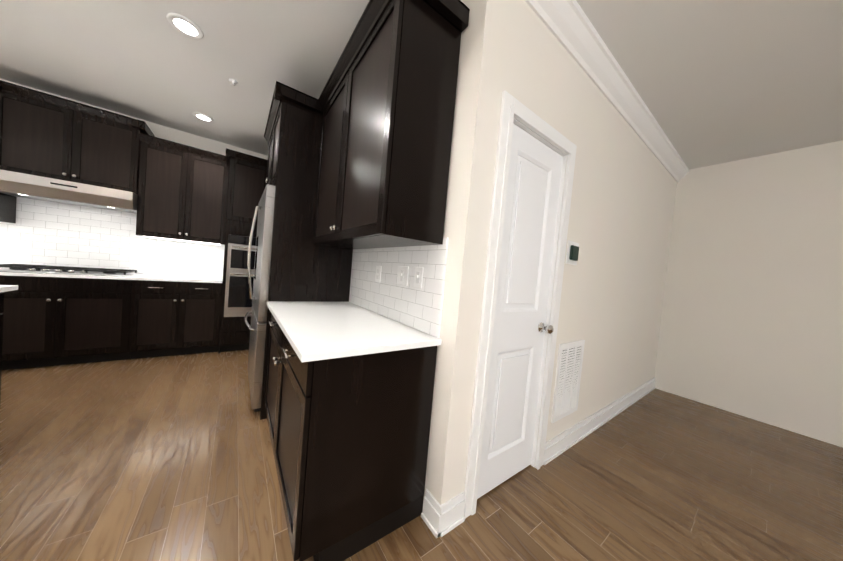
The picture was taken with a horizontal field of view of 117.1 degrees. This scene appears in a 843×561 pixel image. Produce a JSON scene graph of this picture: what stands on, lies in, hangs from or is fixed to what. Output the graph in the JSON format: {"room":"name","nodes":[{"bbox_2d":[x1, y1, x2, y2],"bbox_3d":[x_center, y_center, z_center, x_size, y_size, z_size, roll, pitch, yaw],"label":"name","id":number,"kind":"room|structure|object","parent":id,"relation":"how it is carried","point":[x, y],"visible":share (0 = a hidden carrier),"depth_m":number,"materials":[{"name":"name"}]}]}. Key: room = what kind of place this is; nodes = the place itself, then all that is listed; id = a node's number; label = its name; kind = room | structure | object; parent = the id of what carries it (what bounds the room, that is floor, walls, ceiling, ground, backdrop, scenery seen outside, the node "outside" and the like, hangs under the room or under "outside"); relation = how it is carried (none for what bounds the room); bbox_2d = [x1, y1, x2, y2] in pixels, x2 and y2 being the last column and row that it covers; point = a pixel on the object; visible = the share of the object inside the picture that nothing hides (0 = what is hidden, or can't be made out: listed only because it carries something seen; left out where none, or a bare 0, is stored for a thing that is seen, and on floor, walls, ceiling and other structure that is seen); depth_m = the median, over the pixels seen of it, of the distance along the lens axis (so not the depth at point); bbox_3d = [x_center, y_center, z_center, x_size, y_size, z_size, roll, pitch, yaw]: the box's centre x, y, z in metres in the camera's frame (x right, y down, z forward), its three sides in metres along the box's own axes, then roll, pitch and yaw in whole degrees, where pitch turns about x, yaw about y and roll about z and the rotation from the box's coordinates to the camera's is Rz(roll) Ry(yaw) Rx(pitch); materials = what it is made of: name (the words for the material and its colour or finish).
{"room":"kitchen","nodes":[
{"label":"kitchen","id":0,"kind":"room"},
{"bbox_2d":[0,79,267,200],"bbox_3d":[-4.732,-0.641,2.308,7.000,2.750,0.150,4,2,-36],"label":"wall","id":1,"kind":"structure","parent":0,"point":[159,131],"depth_m":3.32,"materials":[{"name":"white paint"}]},
{"bbox_2d":[0,192,16,222],"bbox_3d":[-4.341,-1.146,2.226,0.858,1.115,0.339,4,2,-36],"label":"upper cabinet","id":2,"kind":"object","parent":1,"relation":"attached to","point":[7,202],"depth_m":2.53,"materials":[{"name":"black wood"}]},
{"bbox_2d":[0,80,151,195],"bbox_3d":[-3.592,-1.384,2.722,0.911,0.791,0.369,4,2,-36],"label":"upper cabinet","id":3,"kind":"object","parent":1,"relation":"attached to","point":[42,134],"depth_m":2.55,"materials":[{"name":"black wood"}]},
{"bbox_2d":[0,169,137,213],"bbox_3d":[-3.599,-0.894,2.688,0.909,0.182,0.490,4,2,-36],"label":"range hood","id":4,"kind":"object","parent":3,"relation":"attached to","point":[23,185],"visible":0.92,"depth_m":2.53,"materials":[{"name":"silver metal"}]},
{"bbox_2d":[0,197,224,276],"bbox_3d":[-3.807,-0.557,2.880,2.603,0.955,0.010,4,2,-36],"label":"tile backsplash","id":5,"kind":"structure","parent":1,"relation":"attached to","point":[42,232],"depth_m":2.93,"materials":[{"name":"white tile"}]},
{"bbox_2d":[136,132,227,247],"bbox_3d":[-2.933,-1.056,3.244,0.799,1.115,0.339,4,2,-36],"label":"upper cabinet","id":6,"kind":"object","parent":1,"relation":"attached to","point":[185,193],"depth_m":3.08,"materials":[{"name":"black wood"}]},
{"bbox_2d":[224,149,266,238],"bbox_3d":[-2.174,-1.064,3.609,0.837,0.992,0.629,4,2,-36],"label":"upper cabinet","id":7,"kind":"object","parent":1,"relation":"attached to","point":[246,174],"depth_m":3.21,"materials":[{"name":"black wood"}]},
{"bbox_2d":[224,234,255,316],"bbox_3d":[-2.241,-0.057,3.583,0.740,1.016,0.630,4,2,-36],"label":"wall oven","id":8,"kind":"object","parent":7,"relation":"in","point":[238,302],"visible":0.48,"depth_m":3.23,"materials":[{"name":"silver metal"}]},
{"bbox_2d":[0,349,842,560],"bbox_3d":[-1.946,1.163,-1.694,14.150,0.100,10.150,4,2,-36],"label":"floor","id":9,"kind":"structure","parent":0,"point":[166,458],"depth_m":1.49,"materials":[{"name":"brown wood"}]},
{"bbox_2d":[0,289,17,403],"bbox_3d":[-2.610,0.544,0.505,1.295,0.875,2.000,4,2,-36],"label":"kitchen island","id":10,"kind":"object","parent":9,"relation":"on","point":[2,291],"depth_m":1.63,"materials":[{"name":"black wood"}]},
{"bbox_2d":[0,285,17,288],"bbox_3d":[-2.271,0.144,0.716,0.520,0.095,2.050,4,2,-36],"label":"island countertop","id":11,"kind":"structure","parent":10,"relation":"on","point":[1,286],"depth_m":1.64,"materials":[{"name":"white stone"}]},
{"bbox_2d":[0,276,139,369],"bbox_3d":[-3.656,0.382,2.695,1.075,0.875,0.609,4,2,-36],"label":"base cabinet","id":12,"kind":"object","parent":9,"relation":"on","point":[49,320],"depth_m":2.50,"materials":[{"name":"black wood"}]},
{"bbox_2d":[0,271,223,283],"bbox_3d":[-3.654,-0.071,2.641,2.582,0.029,0.629,4,2,-36],"label":"countertop","id":13,"kind":"structure","parent":12,"relation":"on","point":[183,279],"depth_m":2.73,"materials":[{"name":"white stone"}]},
{"bbox_2d":[0,264,139,275],"bbox_3d":[-3.632,-0.108,2.666,0.900,0.043,0.510,4,2,-36],"label":"cooktop","id":14,"kind":"object","parent":13,"relation":"in","point":[57,269],"visible":1,"depth_m":2.59,"materials":[{"name":"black metal"}]},
{"bbox_2d":[136,280,223,357],"bbox_3d":[-2.984,0.425,3.181,0.815,0.875,0.609,4,2,-36],"label":"base cabinet","id":15,"kind":"object","parent":9,"relation":"on","point":[176,318],"depth_m":2.96,"materials":[{"name":"black wood"}]},
{"bbox_2d":[220,316,250,351],"bbox_3d":[-2.325,0.676,3.665,0.800,0.456,0.629,4,2,-36],"label":"base cabinet","id":16,"kind":"object","parent":9,"relation":"on","point":[234,333],"depth_m":3.27,"materials":[{"name":"black wood"}]},
{"bbox_2d":[244,184,274,411],"bbox_3d":[-1.243,0.147,2.463,0.729,1.775,0.865,4,2,-36],"label":"fridge","id":17,"kind":"object","parent":9,"relation":"on","point":[264,208],"visible":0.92,"depth_m":1.98,"materials":[{"name":"grey metal"}]},
{"bbox_2d":[260,312,275,439],"bbox_3d":[-0.728,0.664,1.852,0.599,0.875,0.683,4,2,-36],"label":"base cabinet","id":18,"kind":"object","parent":9,"relation":"on","point":[270,344],"depth_m":1.87,"materials":[{"name":"black"}]},
{"bbox_2d":[271,328,436,560],"bbox_3d":[-0.399,0.707,1.392,0.599,0.875,0.682,4,2,-36],"label":"base cabinet","id":19,"kind":"object","parent":9,"relation":"on","point":[350,440],"depth_m":1.09,"materials":[{"name":"black wood"}]},
{"bbox_2d":[268,300,441,363],"bbox_3d":[-0.528,0.234,1.587,0.629,0.030,1.280,4,2,-36],"label":"countertop","id":20,"kind":"structure","parent":19,"relation":"on","point":[315,330],"depth_m":1.26,"materials":[{"name":"white stone"}]},
{"bbox_2d":[0,0,842,169],"bbox_3d":[-1.699,-1.675,-1.786,14.150,0.100,10.150,4,2,-36],"label":"ceiling","id":21,"kind":"structure","parent":0,"point":[714,82],"depth_m":1.89,"materials":[{"name":"paint"}]},
{"bbox_2d":[166,13,203,38],"bbox_3d":[-1.604,-1.725,1.755,0.188,0.010,0.188,4,2,-36],"label":"recessed light","id":22,"kind":"object","parent":21,"relation":"in","point":[182,24],"visible":1,"depth_m":1.75,"materials":[{"name":"white plastic"}]},
{"bbox_2d":[192,112,213,121],"bbox_3d":[-2.457,-1.837,2.907,0.188,0.010,0.188,4,2,-36],"label":"recessed light","id":23,"kind":"object","parent":21,"relation":"in","point":[203,117],"visible":0.98,"depth_m":2.89,"materials":[{"name":"white plastic"}]},
{"bbox_2d":[229,78,237,85],"bbox_3d":[-1.656,-1.736,2.269,0.064,0.034,0.064,4,2,-36],"label":"sprinkler","id":24,"kind":"object","parent":21,"relation":"attached to","point":[233,82],"visible":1,"depth_m":2.26,"materials":[{"name":"white metal"}]},
{"bbox_2d":[349,0,519,510],"bbox_3d":[-0.818,-0.315,2.737,0.170,2.750,3.733,4,2,-36],"label":"wall","id":25,"kind":"structure","parent":0,"point":[487,45],"depth_m":1.23,"materials":[{"name":"white paint"}]},
{"bbox_2d":[265,88,319,207],"bbox_3d":[-1.071,-1.109,2.464,0.619,0.637,0.920,4,2,-36],"label":"upper cabinet","id":26,"kind":"object","parent":25,"relation":"attached to","point":[291,161],"depth_m":1.97,"materials":[{"name":"black wood"}]},
{"bbox_2d":[308,0,467,251],"bbox_3d":[-0.339,-0.785,1.662,0.339,1.105,1.220,4,2,-36],"label":"upper cabinet","id":27,"kind":"object","parent":25,"relation":"attached to","point":[359,151],"depth_m":1.21,"materials":[{"name":"black wood"}]},
{"bbox_2d":[349,238,448,338],"bbox_3d":[-0.256,0.004,1.777,0.010,0.525,1.248,4,2,-36],"label":"tile backsplash","id":28,"kind":"structure","parent":25,"relation":"attached to","point":[420,309],"depth_m":1.56,"materials":[{"name":"white tile"}]},
{"bbox_2d":[375,266,381,282],"bbox_3d":[-0.309,-0.046,1.840,0.008,0.115,0.075,4,2,-36],"label":"outlet","id":29,"kind":"object","parent":28,"relation":"attached to","point":[378,274],"visible":1,"depth_m":1.83,"materials":[{"name":"white plastic"}]},
{"bbox_2d":[397,266,408,285],"bbox_3d":[-0.120,-0.030,1.571,0.015,0.115,0.120,4,2,-36],"label":"light switch","id":30,"kind":"object","parent":28,"relation":"attached to","point":[402,275],"visible":1,"depth_m":1.56,"materials":[{"name":"white plastic"}]},
{"bbox_2d":[414,267,422,287],"bbox_3d":[-0.021,-0.017,1.433,0.015,0.115,0.075,4,2,-36],"label":"light switch","id":31,"kind":"object","parent":28,"relation":"attached to","point":[418,277],"visible":1,"depth_m":1.43,"materials":[{"name":"white plastic"}]},
{"bbox_2d":[508,0,679,461],"bbox_3d":[1.672,-0.085,2.316,3.390,2.750,0.120,4,2,-36],"label":"wall","id":32,"kind":"structure","parent":0,"point":[622,216],"depth_m":2.08,"materials":[{"name":"white paint"}]},
{"bbox_2d":[477,123,562,498],"bbox_3d":[0.594,0.201,1.496,0.589,2.023,0.113,4,2,-36],"label":"pantry door","id":33,"kind":"structure","parent":32,"relation":"in","point":[529,225],"depth_m":1.51,"materials":[{"name":"white paint"}]},
{"bbox_2d":[464,90,576,517],"bbox_3d":[0.571,0.161,1.535,0.750,2.120,0.142,4,2,-36],"label":"door frame","id":34,"kind":"structure","parent":32,"relation":"attached to","point":[515,110],"depth_m":1.31,"materials":[{"name":"white wood"}]},
{"bbox_2d":[551,340,584,422],"bbox_3d":[1.075,0.721,1.883,0.380,0.550,0.011,4,2,-36],"label":"air vent","id":35,"kind":"object","parent":32,"relation":"in","point":[568,378],"visible":1,"depth_m":1.87,"materials":[{"name":"white metal"}]},
{"bbox_2d":[565,240,578,264],"bbox_3d":[1.040,-0.187,1.763,0.156,0.156,0.026,4,2,-36],"label":"thermostat","id":36,"kind":"object","parent":32,"relation":"attached to","point":[572,252],"visible":1,"depth_m":1.74,"materials":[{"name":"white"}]},
{"bbox_2d":[543,377,655,464],"bbox_3d":[1.907,1.242,2.522,2.672,0.135,0.024,4,2,-36],"label":"baseboard","id":37,"kind":"structure","parent":32,"relation":"attached to","point":[565,440],"depth_m":2.17,"materials":[{"name":"white wood"}]},
{"bbox_2d":[525,0,688,181],"bbox_3d":[1.787,-1.382,2.143,3.579,0.135,0.094,4,2,-36],"label":"crown molding","id":38,"kind":"structure","parent":32,"relation":"attached to","point":[570,26],"depth_m":1.73,"materials":[{"name":"white wood"}]},
{"bbox_2d":[656,140,842,446],"bbox_3d":[4.895,0.242,0.889,0.150,2.750,6.227,4,2,-36],"label":"wall","id":39,"kind":"structure","parent":0,"point":[720,286],"depth_m":2.67,"materials":[{"name":"white paint"}]}
]}

